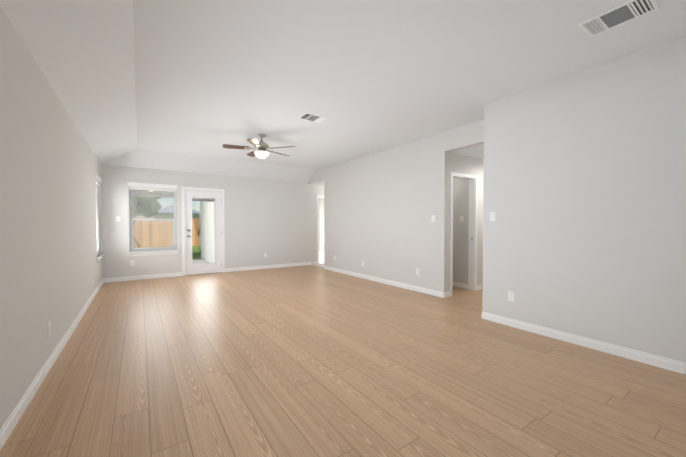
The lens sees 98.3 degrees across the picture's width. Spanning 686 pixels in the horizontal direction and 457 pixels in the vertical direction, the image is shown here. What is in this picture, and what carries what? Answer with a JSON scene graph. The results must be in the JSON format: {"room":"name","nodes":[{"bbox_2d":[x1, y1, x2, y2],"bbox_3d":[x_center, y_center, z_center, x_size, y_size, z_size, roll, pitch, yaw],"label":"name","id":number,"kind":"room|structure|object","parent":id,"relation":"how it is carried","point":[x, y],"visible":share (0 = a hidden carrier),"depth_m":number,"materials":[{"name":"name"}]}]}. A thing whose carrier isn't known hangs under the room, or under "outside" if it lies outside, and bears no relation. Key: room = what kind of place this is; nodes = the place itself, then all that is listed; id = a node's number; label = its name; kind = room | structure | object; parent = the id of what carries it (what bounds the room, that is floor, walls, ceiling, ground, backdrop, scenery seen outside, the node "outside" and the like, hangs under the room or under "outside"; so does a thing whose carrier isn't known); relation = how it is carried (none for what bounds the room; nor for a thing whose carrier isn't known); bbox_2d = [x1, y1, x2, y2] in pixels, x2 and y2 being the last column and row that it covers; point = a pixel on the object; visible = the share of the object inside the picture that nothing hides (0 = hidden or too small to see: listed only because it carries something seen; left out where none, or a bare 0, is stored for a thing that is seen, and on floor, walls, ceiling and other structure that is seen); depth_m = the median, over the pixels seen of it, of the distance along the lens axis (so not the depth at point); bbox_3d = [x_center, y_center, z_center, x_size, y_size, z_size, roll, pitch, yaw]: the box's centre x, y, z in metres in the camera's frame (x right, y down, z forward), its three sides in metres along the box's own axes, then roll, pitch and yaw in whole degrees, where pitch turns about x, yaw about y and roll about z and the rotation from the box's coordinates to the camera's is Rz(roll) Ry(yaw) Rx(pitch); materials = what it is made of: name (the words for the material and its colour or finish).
{"room":"empty living room","nodes":[
{"label":"empty living room","id":0,"kind":"room"},
{"bbox_2d":[0,7,102,428],"bbox_3d":[-2.420,-0.342,2.277,0.120,3.050,9.560,-1,1,-34],"label":"wall","id":1,"kind":"structure","parent":0,"point":[50,195],"depth_m":2.26,"materials":[{"name":"white paint"}]},
{"bbox_2d":[47,321,50,337],"bbox_3d":[-2.492,0.849,2.514,0.011,0.117,0.072,-1,1,-34],"label":"electrical outlet","id":2,"kind":"object","parent":1,"relation":"attached to","point":[49,328],"visible":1,"depth_m":2.50,"materials":[{"name":"white plastic"}]},
{"bbox_2d":[95,174,104,262],"bbox_3d":[-4.710,-0.207,5.706,0.105,1.607,0.910,-1,1,-34],"label":"window","id":3,"kind":"structure","parent":1,"relation":"in","point":[98,178],"depth_m":5.61,"materials":[{"name":"white"}]},
{"bbox_2d":[96,181,99,255],"bbox_3d":[-4.727,-0.205,5.693,0.046,1.416,0.824,-1,1,-34],"label":"window blind","id":4,"kind":"object","parent":3,"relation":"attached to","point":[97,234],"visible":0.56,"depth_m":5.84,"materials":[{"name":"white plastic"}]},
{"bbox_2d":[201,199,214,262],"bbox_3d":[-4.026,-0.446,9.313,0.200,3.080,3.860,-1,1,-34],"label":"wall","id":5,"kind":"structure","parent":0,"point":[209,235],"depth_m":9.70,"materials":[{"name":"white brick"}]},
{"bbox_2d":[101,164,323,277],"bbox_3d":[-1.952,-0.445,8.324,7.500,3.050,0.120,-1,1,-34],"label":"wall","id":6,"kind":"structure","parent":0,"point":[275,221],"depth_m":7.69,"materials":[{"name":"white paint"}]},
{"bbox_2d":[131,190,173,195],"bbox_3d":[-6.170,-1.331,7.826,5.000,0.440,3.860,-1,1,-34],"label":"roof","id":7,"kind":"structure","parent":6,"relation":"attached to","point":[137,192],"depth_m":9.54,"materials":[{"name":"grey paint"}]},
{"bbox_2d":[127,182,178,255],"bbox_3d":[-4.279,-0.223,6.698,0.970,1.607,0.160,-1,1,-34],"label":"window","id":8,"kind":"structure","parent":6,"relation":"in","point":[131,238],"depth_m":6.65,"materials":[{"name":"white plastic"}]},
{"bbox_2d":[129,187,175,251],"bbox_3d":[-4.275,-0.222,6.694,0.884,1.416,0.046,-1,1,-34],"label":"window blind","id":9,"kind":"object","parent":8,"relation":"attached to","point":[137,216],"visible":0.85,"depth_m":6.68,"materials":[{"name":"white plastic"}]},
{"bbox_2d":[185,190,221,275],"bbox_3d":[-3.425,0.082,7.304,0.824,2.031,0.207,-1,1,-34],"label":"patio door","id":10,"kind":"structure","parent":6,"relation":"in","point":[215,198],"depth_m":7.25,"materials":[{"name":"white paint"}]},
{"bbox_2d":[182,187,224,275],"bbox_3d":[-3.435,0.044,7.303,0.954,2.107,0.135,-1,1,-34],"label":"door frame","id":11,"kind":"structure","parent":6,"relation":"attached to","point":[222,229],"depth_m":7.22,"materials":[{"name":"white wood"}]},
{"bbox_2d":[317,195,323,262],"bbox_3d":[-0.459,0.010,9.346,0.894,2.107,0.135,-1,1,-34],"label":"door frame","id":12,"kind":"structure","parent":6,"relation":"attached to","point":[319,196],"depth_m":9.06,"materials":[{"name":"white"}]},
{"bbox_2d":[200,198,319,248],"bbox_3d":[-3.169,-0.512,12.303,5.000,3.050,0.100,-1,1,-34],"label":"wall","id":13,"kind":"structure","parent":0,"point":[319,220],"depth_m":13.67,"materials":[{"name":"white paint"}]},
{"bbox_2d":[320,198,323,250],"bbox_3d":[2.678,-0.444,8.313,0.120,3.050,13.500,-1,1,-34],"label":"window","id":14,"kind":"structure","parent":0,"point":[321,224],"depth_m":13.50,"materials":[{"name":"white glass"}]},
{"bbox_2d":[0,251,685,456],"bbox_3d":[-0.400,1.179,6.092,7.740,0.120,13.520,-1,1,-34],"label":"floor","id":15,"kind":"structure","parent":0,"point":[306,361],"depth_m":2.29,"materials":[{"name":"brown wood"}]},
{"bbox_2d":[0,0,685,182],"bbox_3d":[0.712,-1.443,4.374,7.562,0.320,9.502,-1,1,-34],"label":"ceiling","id":16,"kind":"structure","parent":0,"point":[194,86],"depth_m":2.82,"materials":[{"name":"white paint"}]},
{"bbox_2d":[223,134,294,157],"bbox_3d":[-1.419,-1.228,5.105,1.197,0.775,1.157,-1,1,-34],"label":"ceiling fan","id":17,"kind":"object","parent":16,"relation":"hanging from","point":[261,146],"visible":1,"depth_m":4.97,"materials":[{"name":"silver metal"}]},
{"bbox_2d":[298,113,326,122],"bbox_3d":[-0.434,-1.595,4.257,0.355,0.012,0.250,-1,1,-34],"label":"ceiling vent","id":18,"kind":"object","parent":16,"relation":"in","point":[312,117],"visible":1,"depth_m":4.24,"materials":[{"name":"white metal"}]},
{"bbox_2d":[578,0,659,36],"bbox_3d":[2.018,-1.560,2.180,0.265,0.012,0.390,-1,1,-34],"label":"ceiling vent","id":19,"kind":"object","parent":16,"relation":"in","point":[628,11],"visible":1,"depth_m":2.17,"materials":[{"name":"white metal"}]},
{"bbox_2d":[308,120,483,291],"bbox_3d":[0.633,-0.414,6.521,0.120,3.050,5.780,-1,1,-34],"label":"wall","id":20,"kind":"structure","parent":0,"point":[382,207],"depth_m":5.81,"materials":[{"name":"white paint"}]},
{"bbox_2d":[453,178,468,283],"bbox_3d":[1.969,-0.409,6.201,0.100,3.050,1.580,-1,1,-34],"label":"wall","id":21,"kind":"structure","parent":0,"point":[460,229],"depth_m":5.69,"materials":[{"name":"white paint"}]},
{"bbox_2d":[449,152,483,290],"bbox_3d":[2.805,-0.401,5.744,2.580,3.050,0.120,-1,1,-34],"label":"wall","id":22,"kind":"structure","parent":0,"point":[463,164],"depth_m":5.45,"materials":[{"name":"white paint"}]},
{"bbox_2d":[450,172,477,296],"bbox_3d":[2.554,0.075,5.569,1.898,2.104,0.135,-1,1,-34],"label":"door frame","id":23,"kind":"structure","parent":22,"relation":"attached to","point":[472,244],"depth_m":5.40,"materials":[{"name":"white wood"}]},
{"bbox_2d":[482,35,685,362],"bbox_3d":[4.129,-0.359,3.269,3.200,3.050,3.540,-1,1,-34],"label":"wall","id":24,"kind":"structure","parent":0,"point":[584,190],"depth_m":2.88,"materials":[{"name":"white paint"}]},
{"bbox_2d":[0,249,685,450],"bbox_3d":[-0.406,1.071,6.099,7.500,0.095,13.300,-1,1,-34],"label":"baseboard","id":25,"kind":"structure","parent":24,"relation":"attached to","point":[10,423],"depth_m":3.09,"materials":[{"name":"white wood"}]},
{"bbox_2d":[490,212,495,220],"bbox_3d":[1.877,-0.162,3.715,0.016,0.117,0.072,-1,1,-34],"label":"light switch","id":26,"kind":"object","parent":24,"relation":"attached to","point":[492,216],"visible":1,"depth_m":3.71,"materials":[{"name":"white plastic"}]},
{"bbox_2d":[508,291,513,301],"bbox_3d":[2.009,0.802,3.543,0.011,0.117,0.072,-1,1,-34],"label":"outlet","id":27,"kind":"object","parent":24,"relation":"attached to","point":[510,296],"visible":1,"depth_m":3.54,"materials":[{"name":"white plastic"}]},
{"label":"outside","id":28,"kind":"structure","parent":0,"visible":0},
{"bbox_2d":[139,233,200,259],"bbox_3d":[-15.281,0.840,30.845,70.000,0.220,52.060,-1,1,-34],"label":"ground","id":29,"kind":"structure","parent":28,"point":[195,252],"depth_m":13.17,"materials":[{"name":"green plant"}]},
{"bbox_2d":[131,196,159,247],"bbox_3d":[-8.434,-0.424,11.503,2.543,3.528,2.235,-1,1,-34],"label":"oak tree","id":30,"kind":"object","parent":29,"relation":"on","point":[148,207],"depth_m":11.76,"materials":[{"name":"green plant"}]},
{"bbox_2d":[133,218,200,247],"bbox_3d":[-7.599,0.145,17.983,36.115,1.605,0.060,-1,1,-34],"label":"fence","id":31,"kind":"object","parent":29,"relation":"on","point":[137,228],"depth_m":16.23,"materials":[{"name":"brown wood"}]},
{"bbox_2d":[152,205,199,236],"bbox_3d":[-18.156,-0.929,31.909,4.900,3.280,8.000,-1,1,-34],"label":"neighbouring house","id":32,"kind":"structure","parent":29,"relation":"on","point":[161,213],"depth_m":28.62,"materials":[{"name":"grey"}]},
{"bbox_2d":[192,203,200,243],"bbox_3d":[-6.654,-0.273,13.621,1.480,3.129,1.464,-1,1,-34],"label":"bare tree","id":33,"kind":"object","parent":29,"relation":"on","point":[198,231],"depth_m":13.67,"materials":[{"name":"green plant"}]},
{"bbox_2d":[192,259,209,264],"bbox_3d":[-5.451,1.103,8.057,3.600,0.025,3.360,-1,1,-34],"label":"patio slab","id":34,"kind":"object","parent":29,"relation":"on","point":[200,261],"depth_m":9.78,"materials":[{"name":"concrete"}]},
{"bbox_3d":[-9.209,0.023,8.175,0.160,2.180,0.160,-1,1,-34],"label":"post","id":35,"kind":"object","parent":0,"visible":0},
{"bbox_2d":[131,194,165,197],"bbox_3d":[-7.220,-1.195,9.533,5.200,0.210,0.140,-1,1,-34],"label":"roof beam","id":36,"kind":"structure","parent":35,"relation":"on","point":[143,195],"depth_m":9.89,"materials":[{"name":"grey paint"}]}
]}

